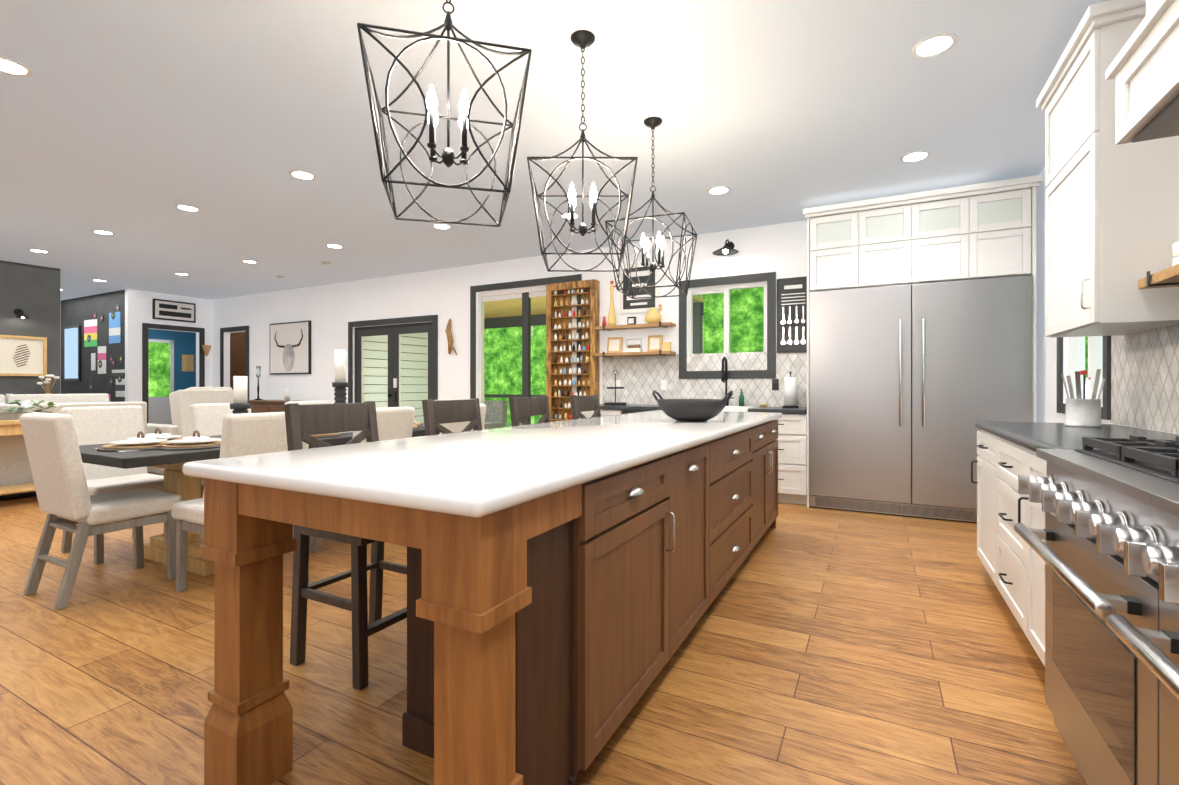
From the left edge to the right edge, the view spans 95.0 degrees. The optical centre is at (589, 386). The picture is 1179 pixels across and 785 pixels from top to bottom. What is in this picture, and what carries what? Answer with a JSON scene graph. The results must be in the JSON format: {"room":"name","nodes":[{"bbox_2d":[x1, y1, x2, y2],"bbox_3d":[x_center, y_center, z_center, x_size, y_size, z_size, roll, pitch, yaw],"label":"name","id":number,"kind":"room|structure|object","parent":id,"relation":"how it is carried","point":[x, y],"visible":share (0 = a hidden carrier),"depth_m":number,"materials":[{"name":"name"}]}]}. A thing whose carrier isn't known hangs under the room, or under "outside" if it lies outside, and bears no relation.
{"room":"kitchen","nodes":[
{"label":"kitchen","id":0,"kind":"room"},
{"bbox_2d":[0,260,59,395],"bbox_3d":[-9.911,-0.310,5.398,1.000,2.900,6.620,0,0,28],"label":"wall block","id":1,"kind":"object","parent":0,"point":[32,292],"visible":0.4,"depth_m":7.82,"materials":[{"name":"paint"}]},
{"bbox_2d":[13,308,29,317],"bbox_3d":[-8.024,-1.037,7.635,0.235,0.146,0.146,0,0,28],"label":"light","id":2,"kind":"object","parent":1,"relation":"attached to","point":[19,313],"visible":1,"depth_m":7.63,"materials":[{"name":"black metal"}]},
{"bbox_2d":[0,335,46,375],"bbox_3d":[-8.107,-0.436,7.691,0.035,0.570,0.560,0,0,28],"label":"frame","id":3,"kind":"object","parent":1,"relation":"attached to","point":[23,355],"visible":0.98,"depth_m":7.72,"materials":[{"name":"brown wood"}]},
{"bbox_2d":[60,301,60,393],"bbox_3d":[-12.729,-0.311,7.683,0.120,2.900,8.020,0,0,28],"label":"wall","id":4,"kind":"structure","parent":0,"point":[60,347],"depth_m":11.09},
{"bbox_2d":[61,290,124,401],"bbox_3d":[-9.617,-0.312,10.504,2.740,2.900,0.120,0,0,28],"label":"wall","id":5,"kind":"structure","parent":0,"point":[77,311],"depth_m":10.34,"materials":[{"name":"paint"}]},
{"bbox_2d":[64,304,124,401],"bbox_3d":[-9.539,-0.593,10.373,2.500,1.860,0.034,0,0,28],"label":"poster","id":6,"kind":"object","parent":5,"relation":"attached to","point":[72,353],"visible":0.94,"depth_m":10.40,"materials":[{"name":"multicoloured"}]},
{"bbox_2d":[102,437,220,448],"bbox_3d":[-2.587,0.354,3.279,0.779,0.012,0.556,0,0,28],"label":"charger plate","id":7,"kind":"object","parent":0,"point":[164,444],"depth_m":3.22,"materials":[{"name":"brown wood"}]},
{"bbox_2d":[125,289,211,401],"bbox_3d":[-8.053,-0.312,10.401,0.120,2.900,1.400,0,0,28],"label":"wall","id":8,"kind":"structure","parent":0,"point":[138,308],"depth_m":9.93,"materials":[{"name":"paint"}]},
{"bbox_2d":[142,323,204,422],"bbox_3d":[-7.977,-0.017,10.394,0.022,2.310,1.040,0,0,28],"label":"trim","id":9,"kind":"structure","parent":8,"relation":"attached to","point":[145,326],"depth_m":10.13,"materials":[{"name":"grey"}]},
{"bbox_2d":[152,298,195,322],"bbox_3d":[-7.970,-1.452,10.384,0.037,0.380,0.710,0,0,28],"label":"sign","id":10,"kind":"object","parent":8,"relation":"attached to","point":[169,310],"visible":0.98,"depth_m":10.35,"materials":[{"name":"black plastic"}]},
{"bbox_2d":[202,345,211,355],"bbox_3d":[-7.687,-0.723,10.851,0.090,0.220,0.180,0,0,28],"label":"basket","id":11,"kind":"object","parent":8,"relation":"attached to","point":[206,348],"visible":0.96,"depth_m":10.83,"materials":[{"name":"wicker"}]},
{"bbox_2d":[148,329,195,424],"bbox_3d":[-8.902,-0.228,11.716,2.600,2.790,2.670,0,0,28],"label":"exterior blue room","id":12,"kind":"structure","parent":0,"point":[171,361],"depth_m":12.56,"materials":[{"name":"blue"}]},
{"bbox_2d":[212,220,806,445],"bbox_3d":[-1.856,-0.311,7.979,13.340,2.900,0.120,0,0,28],"label":"wall","id":13,"kind":"structure","parent":0,"point":[329,311],"depth_m":8.03,"materials":[{"name":"paint"}]},
{"bbox_2d":[220,326,248,399],"bbox_3d":[-6.971,-0.018,10.607,0.960,2.310,0.022,0,0,28],"label":"trim","id":14,"kind":"structure","parent":13,"relation":"attached to","point":[239,328],"depth_m":10.60,"materials":[{"name":"grey"}]},
{"bbox_2d":[230,332,244,388],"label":"door","id":15,"kind":"structure","parent":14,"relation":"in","point":[237,353],"depth_m":11.42,"materials":[{"name":"brown wood"}]},
{"bbox_2d":[270,320,310,374],"bbox_3d":[-5.423,-0.692,9.758,1.150,0.940,0.068,0,0,28],"label":"framed picture","id":16,"kind":"object","parent":13,"relation":"attached to","point":[290,347],"visible":1,"depth_m":9.72},
{"bbox_2d":[348,315,437,402],"bbox_3d":[-3.162,0.028,8.590,1.980,2.220,0.022,0,0,28],"label":"trim","id":17,"kind":"structure","parent":13,"relation":"attached to","point":[434,318],"depth_m":8.45,"materials":[{"name":"grey"}]},
{"bbox_2d":[355,322,431,406],"bbox_3d":[-3.142,0.075,8.627,1.792,2.126,0.118,0,0,28],"label":"french door","id":18,"kind":"structure","parent":13,"relation":"in","point":[393,333],"depth_m":8.63,"materials":[{"name":"grey"}]},
{"bbox_2d":[445,319,456,354],"bbox_3d":[-2.040,-0.731,7.962,0.238,0.546,0.086,0,0,28],"label":"art","id":19,"kind":"object","parent":13,"relation":"attached to","point":[449,337],"visible":0.94,"depth_m":7.95,"materials":[{"name":"brown wood"}]},
{"bbox_2d":[478,286,545,424],"bbox_3d":[-0.873,-0.109,7.475,1.642,2.496,0.070,0,0,28],"label":"sliding door","id":20,"kind":"structure","parent":13,"relation":"in","point":[525,295],"depth_m":7.47,"materials":[{"name":"white plastic"}]},
{"bbox_2d":[470,274,581,398],"bbox_3d":[-0.913,-0.156,7.399,1.830,2.590,0.022,0,0,28],"label":"trim","id":21,"kind":"structure","parent":13,"relation":"attached to","point":[570,278],"depth_m":7.58,"materials":[{"name":"grey"}]},
{"bbox_2d":[546,279,599,421],"bbox_3d":[-0.219,-0.351,6.967,0.720,1.980,0.130,0,0,28],"label":"spice rack","id":22,"kind":"object","parent":13,"relation":"attached to","point":[562,337],"visible":0.9,"depth_m":7.00,"materials":[{"name":"brown wood"}]},
{"bbox_2d":[595,321,675,356],"bbox_3d":[0.544,-0.563,6.518,0.970,0.386,0.209,0,0,28],"label":"floating shelf","id":23,"kind":"object","parent":13,"relation":"attached to","point":[638,326],"visible":1,"depth_m":6.45,"materials":[{"name":"brown wood"}]},
{"bbox_2d":[607,281,616,325],"bbox_3d":[0.277,-1.023,6.664,0.120,0.562,0.082,0,0,28],"label":"rooster","id":24,"kind":"object","parent":23,"relation":"on","point":[611,321],"visible":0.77,"depth_m":6.64,"materials":[{"name":"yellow ceramic"}]},
{"bbox_2d":[627,317,635,324],"bbox_3d":[0.510,-0.792,6.528,0.100,0.100,0.043,0,0,28],"label":"block sign","id":25,"kind":"object","parent":23,"relation":"on","point":[631,320],"visible":0.82,"depth_m":6.51,"materials":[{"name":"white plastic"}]},
{"bbox_2d":[625,339,642,351],"bbox_3d":[0.537,-0.493,6.526,0.196,0.162,0.100,0,0,28],"label":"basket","id":26,"kind":"object","parent":23,"relation":"on","point":[634,348],"visible":1,"depth_m":6.49,"materials":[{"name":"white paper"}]},
{"bbox_2d":[607,335,670,352],"bbox_3d":[0.583,-0.512,6.527,0.830,0.201,0.084,0,0,28],"label":"frame","id":27,"kind":"object","parent":23,"relation":"on","point":[615,344],"visible":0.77,"depth_m":6.46,"materials":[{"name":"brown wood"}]},
{"bbox_2d":[645,305,661,322],"bbox_3d":[0.760,-0.854,6.408,0.223,0.225,0.158,0,0,28],"label":"hen","id":28,"kind":"object","parent":23,"relation":"on","point":[652,315],"visible":0.81,"depth_m":6.36,"materials":[{"name":"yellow ceramic"}]},
{"bbox_2d":[619,261,659,313],"bbox_3d":[0.607,-1.201,6.582,0.520,0.600,0.036,0,0,28],"label":"sign","id":29,"kind":"object","parent":13,"relation":"attached to","point":[628,305],"visible":0.71,"depth_m":6.56,"materials":[{"name":"white paper"}]},
{"bbox_2d":[602,351,806,406],"bbox_3d":[1.258,-0.082,6.258,2.475,0.597,0.004,0,0,28],"label":"wall tile","id":30,"kind":"structure","parent":13,"relation":"attached to","point":[640,377],"depth_m":6.24,"materials":[{"name":"tile"}]},
{"bbox_2d":[772,379,778,389],"bbox_3d":[2.012,-0.020,5.851,0.070,0.120,0.005,0,0,28],"label":"electrical outlet plate","id":31,"kind":"object","parent":30,"relation":"attached to","point":[775,384],"depth_m":5.85,"materials":[{"name":"black plastic"}]},
{"bbox_2d":[713,239,738,255],"bbox_3d":[1.501,-1.544,5.931,0.280,0.187,0.348,0,0,28],"label":"sconce","id":32,"kind":"object","parent":13,"relation":"attached to","point":[727,249],"visible":1,"depth_m":5.95,"materials":[{"name":"black metal"}]},
{"bbox_2d":[688,282,766,353],"bbox_3d":[1.561,-0.665,6.152,0.910,0.970,0.089,0,0,28],"label":"kitchen window","id":33,"kind":"structure","parent":13,"relation":"in","point":[725,289],"depth_m":6.15,"materials":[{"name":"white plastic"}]},
{"bbox_2d":[679,272,775,378],"bbox_3d":[1.535,-0.665,6.102,1.090,1.150,0.022,0,0,28],"label":"trim","id":34,"kind":"structure","parent":13,"relation":"attached to","point":[770,279],"depth_m":6.04,"materials":[{"name":"grey"}]},
{"bbox_2d":[777,276,806,352],"bbox_3d":[2.169,-0.760,5.749,0.340,0.800,0.046,0,0,28],"label":"sign","id":35,"kind":"object","parent":13,"relation":"attached to","point":[791,315],"visible":0.98,"depth_m":5.75,"materials":[{"name":"black plastic"}]},
{"bbox_2d":[0,491,1085,784],"bbox_3d":[-5.316,1.170,4.482,16.180,0.060,9.500,0,0,28],"label":"floor","id":36,"kind":"structure","parent":0,"point":[830,647],"depth_m":2.13,"materials":[{"name":"brown wood"}]},
{"bbox_2d":[0,420,34,494],"bbox_3d":[-5.794,0.730,4.859,0.420,0.820,2.120,0,0,28],"label":"console table","id":37,"kind":"object","parent":36,"relation":"on","point":[10,427],"depth_m":5.12,"materials":[{"name":"brown wood"}]},
{"bbox_2d":[0,400,59,419],"bbox_3d":[-5.791,0.223,4.875,0.296,0.192,1.508,0,0,28],"label":"greenery","id":38,"kind":"object","parent":37,"relation":"on","point":[11,413],"visible":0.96,"depth_m":5.29,"materials":[{"name":"green plant"}]},
{"bbox_2d":[0,393,146,500],"bbox_3d":[-6.425,0.610,5.324,1.030,1.059,3.050,0,0,28],"label":"sofa","id":39,"kind":"object","parent":36,"relation":"on","point":[15,468],"visible":0.35,"depth_m":5.53,"materials":[{"name":"fabric"}]},
{"bbox_2d":[20,412,181,609],"bbox_3d":[-2.778,0.644,3.097,0.470,1.004,0.582,0,0,28],"label":"chair","id":40,"kind":"object","parent":36,"relation":"on","point":[66,501],"visible":0.9,"depth_m":2.90,"materials":[{"name":"fabric"}]},
{"bbox_2d":[59,405,163,563],"bbox_3d":[-3.293,0.643,3.784,0.582,1.004,0.470,0,0,28],"label":"chair","id":41,"kind":"object","parent":36,"relation":"on","point":[100,424],"visible":0.33,"depth_m":3.80,"materials":[{"name":"fabric"}]},
{"bbox_2d":[147,387,232,475],"bbox_3d":[-5.137,0.571,7.103,1.041,1.136,0.960,0,0,28],"label":"dining chair","id":42,"kind":"object","parent":36,"relation":"on","point":[182,401],"visible":0.33,"depth_m":6.67,"materials":[{"name":"fabric"}]},
{"bbox_2d":[190,403,250,497],"bbox_3d":[-2.918,0.643,4.490,0.582,1.004,0.470,0,0,28],"label":"chair","id":43,"kind":"object","parent":36,"relation":"on","point":[206,419],"visible":0.12,"depth_m":4.46,"materials":[{"name":"fabric"}]},
{"bbox_2d":[172,412,309,591],"bbox_3d":[-1.974,0.644,3.085,0.582,1.004,0.470,0,0,28],"label":"chair","id":44,"kind":"object","parent":36,"relation":"on","point":[244,434],"visible":0.21,"depth_m":2.92,"materials":[{"name":"fabric"}]},
{"bbox_2d":[79,426,439,575],"bbox_3d":[-2.240,0.756,4.177,1.000,0.770,2.600,0,0,28],"label":"dining table","id":45,"kind":"object","parent":36,"relation":"on","point":[176,479],"visible":0.15,"depth_m":3.31,"materials":[{"name":"black wood"}]},
{"bbox_2d":[97,445,220,450],"bbox_3d":[-2.678,0.363,3.350,0.840,0.006,0.570,0,0,28],"label":"placemat","id":46,"kind":"object","parent":45,"relation":"on","point":[162,448],"depth_m":3.15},
{"bbox_2d":[95,425,423,451],"bbox_3d":[-2.240,0.368,4.177,0.340,0.003,2.360,0,0,28],"label":"table runner","id":47,"kind":"object","parent":45,"relation":"on","point":[220,440],"visible":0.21,"depth_m":3.12,"materials":[{"name":"beige fabric"}]},
{"bbox_2d":[229,376,250,413],"bbox_3d":[-2.446,0.146,3.788,0.130,0.440,0.130,0,0,28],"label":"candle holder","id":48,"kind":"object","parent":47,"relation":"on","point":[240,404],"visible":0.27,"depth_m":3.75,"materials":[{"name":"grey metal"}]},
{"bbox_2d":[332,350,348,403],"bbox_3d":[-2.072,0.031,4.495,0.130,0.670,0.130,0,0,28],"label":"candle holder","id":49,"kind":"object","parent":47,"relation":"on","point":[340,384],"visible":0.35,"depth_m":4.46,"materials":[{"name":"grey metal"}]},
{"bbox_2d":[315,433,341,437],"bbox_3d":[-2.056,0.363,4.034,0.378,0.006,0.378,0,0,-17],"label":"placemat","id":50,"kind":"object","parent":45,"relation":"on","point":[338,434],"depth_m":3.94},
{"bbox_2d":[311,433,337,436],"bbox_3d":[-1.910,0.354,3.894,0.155,0.012,0.238,0,0,28],"label":"charger plate","id":51,"kind":"object","parent":50,"relation":"on","point":[328,434],"depth_m":3.95,"materials":[{"name":"brown wood"}]},
{"bbox_2d":[109,421,417,445],"bbox_3d":[-2.240,0.338,4.177,0.736,0.018,2.336,0,0,28],"label":"plate","id":52,"kind":"object","parent":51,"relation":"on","point":[157,440],"visible":0.4,"depth_m":3.29,"materials":[{"name":"white ceramic"}]},
{"bbox_2d":[127,428,209,442],"bbox_3d":[-2.223,0.303,4.167,0.580,0.070,2.150,0,0,28],"label":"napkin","id":53,"kind":"object","parent":52,"relation":"on","point":[150,437],"visible":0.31,"depth_m":3.29,"materials":[{"name":"white fabric"}]},
{"bbox_2d":[248,400,300,412],"bbox_3d":[-5.672,0.693,9.663,1.640,0.890,0.464,0,0,28],"label":"sideboard","id":54,"kind":"object","parent":36,"relation":"on","point":[261,406],"visible":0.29,"depth_m":9.39,"materials":[{"name":"brown wood"}]},
{"bbox_2d":[254,366,262,399],"bbox_3d":[-6.061,-0.063,9.889,0.140,0.620,0.136,0,0,28],"label":"lamp","id":55,"kind":"object","parent":54,"relation":"on","point":[258,371],"visible":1,"depth_m":9.87,"materials":[{"name":"black metal"}]},
{"bbox_2d":[284,388,289,400],"bbox_3d":[-5.310,0.137,9.491,0.090,0.220,0.090,0,0,28],"label":"candle lantern","id":56,"kind":"object","parent":54,"relation":"on","point":[286,394],"visible":0.94,"depth_m":9.46,"materials":[{"name":"white wax"}]},
{"bbox_2d":[284,400,330,404],"bbox_3d":[-2.544,0.643,5.197,0.582,1.004,0.470,0,0,28],"label":"chair","id":57,"kind":"object","parent":36,"relation":"on","point":[312,402],"visible":0.06,"depth_m":5.28,"materials":[{"name":"beige fabric"}]},
{"bbox_2d":[284,401,406,689],"bbox_3d":[-0.950,0.606,2.317,0.490,1.073,0.462,0,0,28],"label":"stool","id":58,"kind":"object","parent":36,"relation":"on","point":[304,423],"visible":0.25,"depth_m":2.22,"materials":[{"name":"brown wood"}]},
{"bbox_2d":[309,406,414,552],"bbox_3d":[-1.600,0.643,3.792,0.582,1.004,0.470,0,0,28],"label":"chair","id":59,"kind":"object","parent":36,"relation":"on","point":[395,422],"visible":0.04,"depth_m":3.71,"materials":[{"name":"fabric"}]},
{"bbox_2d":[422,398,481,435],"bbox_3d":[-0.590,0.606,2.997,0.490,1.073,0.462,0,0,28],"label":"stool","id":60,"kind":"object","parent":36,"relation":"on","point":[436,413],"visible":0.15,"depth_m":3.05,"materials":[{"name":"brown wood"}]},
{"bbox_2d":[440,403,485,433],"bbox_3d":[-1.226,0.643,4.499,0.582,1.004,0.470,0,0,28],"label":"chair","id":61,"kind":"object","parent":36,"relation":"on","point":[456,427],"visible":0.02,"depth_m":4.32,"materials":[{"name":"beige fabric"}]},
{"bbox_2d":[199,420,777,784],"bbox_3d":[0.222,0.697,2.937,1.045,0.888,3.719,0,0,28],"label":"kitchen island","id":62,"kind":"object","parent":36,"relation":"on","point":[547,635],"visible":0.94,"depth_m":1.50,"materials":[{"name":"brown wood"}]},
{"bbox_2d":[182,410,782,517],"bbox_3d":[0.206,0.231,2.937,1.064,0.040,3.780,0,0,28],"label":"island countertop","id":63,"kind":"structure","parent":62,"relation":"on","point":[479,473],"depth_m":1.53,"materials":[{"name":"white stone"}]},
{"bbox_2d":[652,390,732,421],"bbox_3d":[0.630,0.116,3.335,0.504,0.188,0.430,0,0,28],"label":"bowl","id":64,"kind":"object","parent":63,"relation":"on","point":[694,410],"visible":1,"depth_m":3.19,"materials":[{"name":"grey"}]},
{"bbox_2d":[509,396,550,425],"bbox_3d":[-0.225,0.605,3.686,0.490,1.073,0.462,0,0,28],"label":"stool","id":65,"kind":"object","parent":36,"relation":"on","point":[520,408],"visible":0.04,"depth_m":3.74,"materials":[{"name":"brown wood"}]},
{"bbox_2d":[570,394,600,419],"bbox_3d":[0.159,0.605,4.411,0.490,1.073,0.462,0,0,28],"label":"stool","id":66,"kind":"object","parent":36,"relation":"on","point":[579,404],"visible":0.12,"depth_m":4.47,"materials":[{"name":"brown wood"}]},
{"bbox_2d":[579,409,622,418],"bbox_3d":[0.257,0.700,6.430,0.544,0.878,0.626,0,0,28],"label":"base cabinet","id":67,"kind":"object","parent":36,"relation":"on","point":[604,412],"depth_m":6.13,"materials":[{"name":"white"}]},
{"bbox_2d":[600,404,806,413],"bbox_3d":[1.107,0.238,5.973,2.475,0.040,0.639,0,0,28],"label":"countertop","id":68,"kind":"structure","parent":67,"relation":"on","point":[801,410],"depth_m":5.63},
{"bbox_2d":[604,370,626,404],"bbox_3d":[0.308,0.010,6.425,0.280,0.414,0.280,0,0,28],"label":"tiered tray","id":69,"kind":"object","parent":68,"relation":"on","point":[615,402],"visible":0.96,"depth_m":6.36,"materials":[{"name":"grey metal"}]},
{"bbox_2d":[721,357,733,405],"bbox_3d":[1.520,-0.057,5.958,0.110,0.548,0.193,0,0,28],"label":"faucet","id":70,"kind":"object","parent":68,"relation":"on","point":[726,374],"visible":0.96,"depth_m":6.01,"materials":[{"name":"black metal"}]},
{"bbox_2d":[739,389,743,405],"bbox_3d":[1.668,0.120,5.937,0.060,0.194,0.071,0,0,28],"label":"soap dispenser","id":71,"kind":"object","parent":68,"relation":"on","point":[741,399],"visible":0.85,"depth_m":5.92,"materials":[{"name":"green"}]},
{"bbox_2d":[782,371,798,407],"bbox_3d":[2.097,0.028,5.636,0.158,0.377,0.160,0,0,28],"label":"paper towel holder","id":72,"kind":"object","parent":68,"relation":"on","point":[790,390],"visible":1,"depth_m":5.58,"materials":[{"name":"paper"}]},
{"bbox_2d":[623,410,654,413],"bbox_3d":[0.772,0.701,6.158,0.743,0.878,0.626,0,0,28],"label":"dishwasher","id":73,"kind":"object","parent":36,"relation":"on","point":[624,411],"depth_m":5.96,"materials":[{"name":"black"}]},
{"bbox_2d":[776,413,806,504],"bbox_3d":[1.938,0.701,5.541,0.602,0.878,0.624,0,0,28],"label":"base cabinet","id":74,"kind":"object","parent":36,"relation":"on","point":[792,458],"depth_m":5.20,"materials":[{"name":"white"}]},
{"bbox_2d":[809,275,1031,522],"bbox_3d":[2.930,0.125,4.944,1.650,2.030,0.743,0,0,28],"label":"fridge","id":75,"kind":"object","parent":36,"relation":"on","point":[910,385],"visible":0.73,"depth_m":4.67,"materials":[{"name":"silver metal"}]},
{"bbox_2d":[803,174,1042,507],"bbox_3d":[2.946,-0.265,4.968,1.765,2.810,0.695,0,0,28],"label":"tall cabinet","id":76,"kind":"object","parent":36,"relation":"on","point":[977,231],"visible":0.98,"depth_m":4.65,"materials":[{"name":"white"}]},
{"bbox_2d":[975,430,990,576],"bbox_3d":[2.525,0.702,2.909,0.639,0.878,0.620,0,0,28],"label":"base cabinet","id":77,"kind":"object","parent":36,"relation":"on","point":[983,461],"depth_m":3.14,"materials":[{"name":"white"}]},
{"bbox_2d":[975,421,1178,451],"bbox_3d":[2.215,0.235,2.334,0.648,0.048,1.926,0,0,28],"label":"countertop","id":78,"kind":"structure","parent":77,"relation":"on","point":[1033,436],"depth_m":2.49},
{"bbox_2d":[1062,369,1104,426],"bbox_3d":[2.627,0.060,2.877,0.174,0.300,0.161,0,0,28],"label":"utensil caddy","id":79,"kind":"object","parent":78,"relation":"on","point":[1085,411],"visible":1,"depth_m":2.84,"materials":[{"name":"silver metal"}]},
{"bbox_2d":[991,434,1019,622],"bbox_3d":[2.235,0.702,2.361,0.639,0.878,0.733,0,0,28],"label":"base cabinet","id":80,"kind":"object","parent":36,"relation":"on","point":[1012,561],"depth_m":2.59,"materials":[{"name":"white"}]},
{"bbox_2d":[1019,446,1046,666],"bbox_3d":[1.930,0.703,1.785,0.639,0.878,0.684,0,0,28],"label":"base cabinet","id":81,"kind":"object","parent":36,"relation":"on","point":[1031,566],"depth_m":2.18,"materials":[{"name":"white"}]},
{"bbox_2d":[1014,435,1178,784],"bbox_3d":[1.403,0.634,0.974,0.810,1.016,1.230,0,0,28],"label":"range","id":82,"kind":"object","parent":36,"relation":"on","point":[1107,551],"visible":1,"depth_m":1.18,"materials":[{"name":"silver metal"}]},
{"bbox_3d":[-8.052,0.714,7.334,0.462,0.850,1.380,0,0,28],"label":"upper cabinet","id":83,"kind":"object","parent":36,"relation":"on","visible":0},
{"bbox_2d":[37,374,59,393],"bbox_3d":[-7.807,0.056,7.813,0.205,0.464,0.237,0,0,28],"label":"vase","id":84,"kind":"object","parent":83,"relation":"on","point":[46,382],"visible":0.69,"depth_m":7.79,"materials":[{"name":"white plant"}]},
{"bbox_2d":[0,0,1108,300],"bbox_3d":[-5.316,-1.790,4.480,16.180,0.060,9.500,0,0,28],"label":"ceiling","id":85,"kind":"structure","parent":0,"point":[130,124],"depth_m":3.60,"materials":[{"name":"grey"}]},
{"bbox_2d":[0,56,32,76],"bbox_3d":[-3.130,-1.744,2.936,0.206,0.030,0.145,0,0,28],"label":"recessed light","id":86,"kind":"object","parent":85,"relation":"in","point":[8,66],"depth_m":2.98,"materials":[{"name":"white plastic"}]},
{"bbox_2d":[91,230,114,234],"bbox_3d":[-5.463,-1.745,6.069,0.210,0.030,0.194,0,0,28],"label":"recessed light","id":87,"kind":"object","parent":85,"relation":"in","point":[102,232],"depth_m":6.15,"materials":[{"name":"white plastic"}]},
{"bbox_2d":[175,205,199,211],"bbox_3d":[-3.892,-1.745,5.239,0.202,0.030,0.195,0,0,28],"label":"recessed light","id":88,"kind":"object","parent":85,"relation":"in","point":[183,207],"depth_m":5.32,"materials":[{"name":"white plastic"}]},
{"bbox_2d":[289,170,315,179],"bbox_3d":[-2.345,-1.745,4.419,0.202,0.030,0.204,0,0,28],"label":"recessed light","id":89,"kind":"object","parent":85,"relation":"in","point":[300,174],"depth_m":4.47,"materials":[{"name":"white plastic"}]},
{"bbox_2d":[433,223,450,228],"bbox_3d":[-1.593,-1.745,5.837,0.201,0.030,0.193,0,0,28],"label":"recessed light","id":90,"kind":"object","parent":85,"relation":"in","point":[439,226],"depth_m":5.92,"materials":[{"name":"white plastic"}]},
{"bbox_2d":[357,0,531,226],"bbox_3d":[-0.487,-1.188,1.867,0.508,1.138,0.508,0,0,-14],"label":"pendant light","id":91,"kind":"object","parent":85,"relation":"hanging from","point":[447,156],"visible":1,"depth_m":1.79,"materials":[{"name":"black metal"}]},
{"bbox_2d":[527,30,637,271],"bbox_3d":[-0.033,-1.189,2.724,0.508,1.138,0.508,0,0,0],"label":"pendant light","id":92,"kind":"object","parent":85,"relation":"hanging from","point":[582,39],"visible":1,"depth_m":2.67,"materials":[{"name":"black metal"}]},
{"bbox_2d":[605,117,696,298],"bbox_3d":[0.421,-1.189,3.581,0.508,1.138,0.508,0,0,20],"label":"pendant light","id":93,"kind":"object","parent":85,"relation":"hanging from","point":[652,123],"visible":1,"depth_m":3.56,"materials":[{"name":"black metal"}]},
{"bbox_2d":[707,186,729,194],"bbox_3d":[1.142,-1.745,4.769,0.190,0.030,0.206,0,0,28],"label":"recessed light","id":94,"kind":"object","parent":85,"relation":"in","point":[718,190],"depth_m":4.83,"materials":[{"name":"white plastic"}]},
{"bbox_2d":[900,151,929,161],"bbox_3d":[2.448,-1.744,4.065,0.190,0.030,0.206,0,0,28],"label":"recessed light","id":95,"kind":"object","parent":85,"relation":"in","point":[915,156],"depth_m":4.12,"materials":[{"name":"white plastic"}]},
{"bbox_2d":[912,33,956,57],"bbox_3d":[1.749,-1.744,2.741,0.191,0.030,0.202,0,0,28],"label":"recessed light","id":96,"kind":"object","parent":85,"relation":"in","point":[934,45],"depth_m":2.78,"materials":[{"name":"white plastic"}]},
{"bbox_2d":[722,406,755,411],"bbox_3d":[1.348,0.357,5.760,0.760,0.286,0.517,0,0,28],"label":"sink","id":97,"kind":"object","parent":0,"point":[735,408],"visible":0.15,"depth_m":5.44,"materials":[{"name":"white ceramic"}]},
{"bbox_2d":[1036,167,1175,433],"bbox_3d":[1.775,-0.308,0.669,0.120,2.900,9.400,0,0,28],"label":"wall","id":98,"kind":"structure","parent":0,"point":[1046,379],"depth_m":4.33,"materials":[{"name":"paint"}]},
{"bbox_2d":[1057,336,1110,419],"bbox_3d":[3.210,-0.494,3.530,0.022,1.370,0.980,0,0,28],"label":"trim","id":99,"kind":"structure","parent":98,"relation":"attached to","point":[1061,407],"depth_m":3.14,"materials":[{"name":"grey"}]},
{"bbox_2d":[1069,336,1102,405],"bbox_3d":[3.273,-0.494,3.497,0.060,1.230,0.840,0,0,28],"label":"window","id":100,"kind":"structure","parent":98,"relation":"in","point":[1095,353],"depth_m":3.49,"materials":[{"name":"white glass"}]},
{"bbox_2d":[1036,0,1178,337],"bbox_3d":[2.553,-0.974,2.673,0.369,1.390,0.890,0,0,28],"label":"upper cabinet","id":101,"kind":"object","parent":98,"relation":"attached to","point":[1111,222],"visible":0.94,"depth_m":2.38,"materials":[{"name":"white"}]},
{"bbox_2d":[1106,0,1178,144],"bbox_3d":[1.519,-1.237,0.917,0.554,1.037,1.460,0,0,28],"label":"range hood","id":102,"kind":"object","parent":98,"relation":"attached to","point":[1143,69],"visible":1,"depth_m":1.49,"materials":[{"name":"white"}]},
{"bbox_2d":[1110,324,1178,433],"bbox_3d":[1.374,-0.772,0.044,0.004,1.968,6.920,0,0,28],"label":"wall tile","id":103,"kind":"structure","parent":98,"relation":"attached to","point":[1144,379],"depth_m":2.68,"materials":[{"name":"tile"}]},
{"bbox_2d":[1138,264,1178,288],"bbox_3d":[2.217,-0.437,1.872,0.213,0.062,0.860,0,0,28],"label":"wood shelf","id":104,"kind":"object","parent":98,"relation":"attached to","point":[1167,277],"visible":1,"depth_m":2.15,"materials":[{"name":"brown wood"}]},
{"bbox_2d":[1172,241,1178,265],"bbox_3d":[2.354,-0.511,2.105,0.116,0.114,0.116,0,0,28],"label":"canisters","id":105,"kind":"object","parent":104,"relation":"on","point":[1175,253],"visible":0.75,"depth_m":2.12,"materials":[{"name":"white ceramic"}]},
{"label":"outside","id":106,"kind":"structure","parent":0,"visible":0},
{"bbox_3d":[-2.597,1.431,13.866,42.000,0.410,9.570,0,0,28],"label":"ground","id":107,"kind":"structure","parent":106,"visible":0},
{"bbox_2d":[363,295,703,436],"bbox_3d":[-2.063,-0.172,9.961,7.600,2.780,3.170,0,0,28],"label":"porch","id":108,"kind":"object","parent":107,"relation":"on","point":[503,314],"visible":0.19,"depth_m":10.73,"materials":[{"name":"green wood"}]},
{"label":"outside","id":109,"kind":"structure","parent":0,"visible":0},
{"bbox_2d":[484,287,1087,423],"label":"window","id":110,"kind":"structure","parent":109,"point":[502,360],"depth_m":17.55,"materials":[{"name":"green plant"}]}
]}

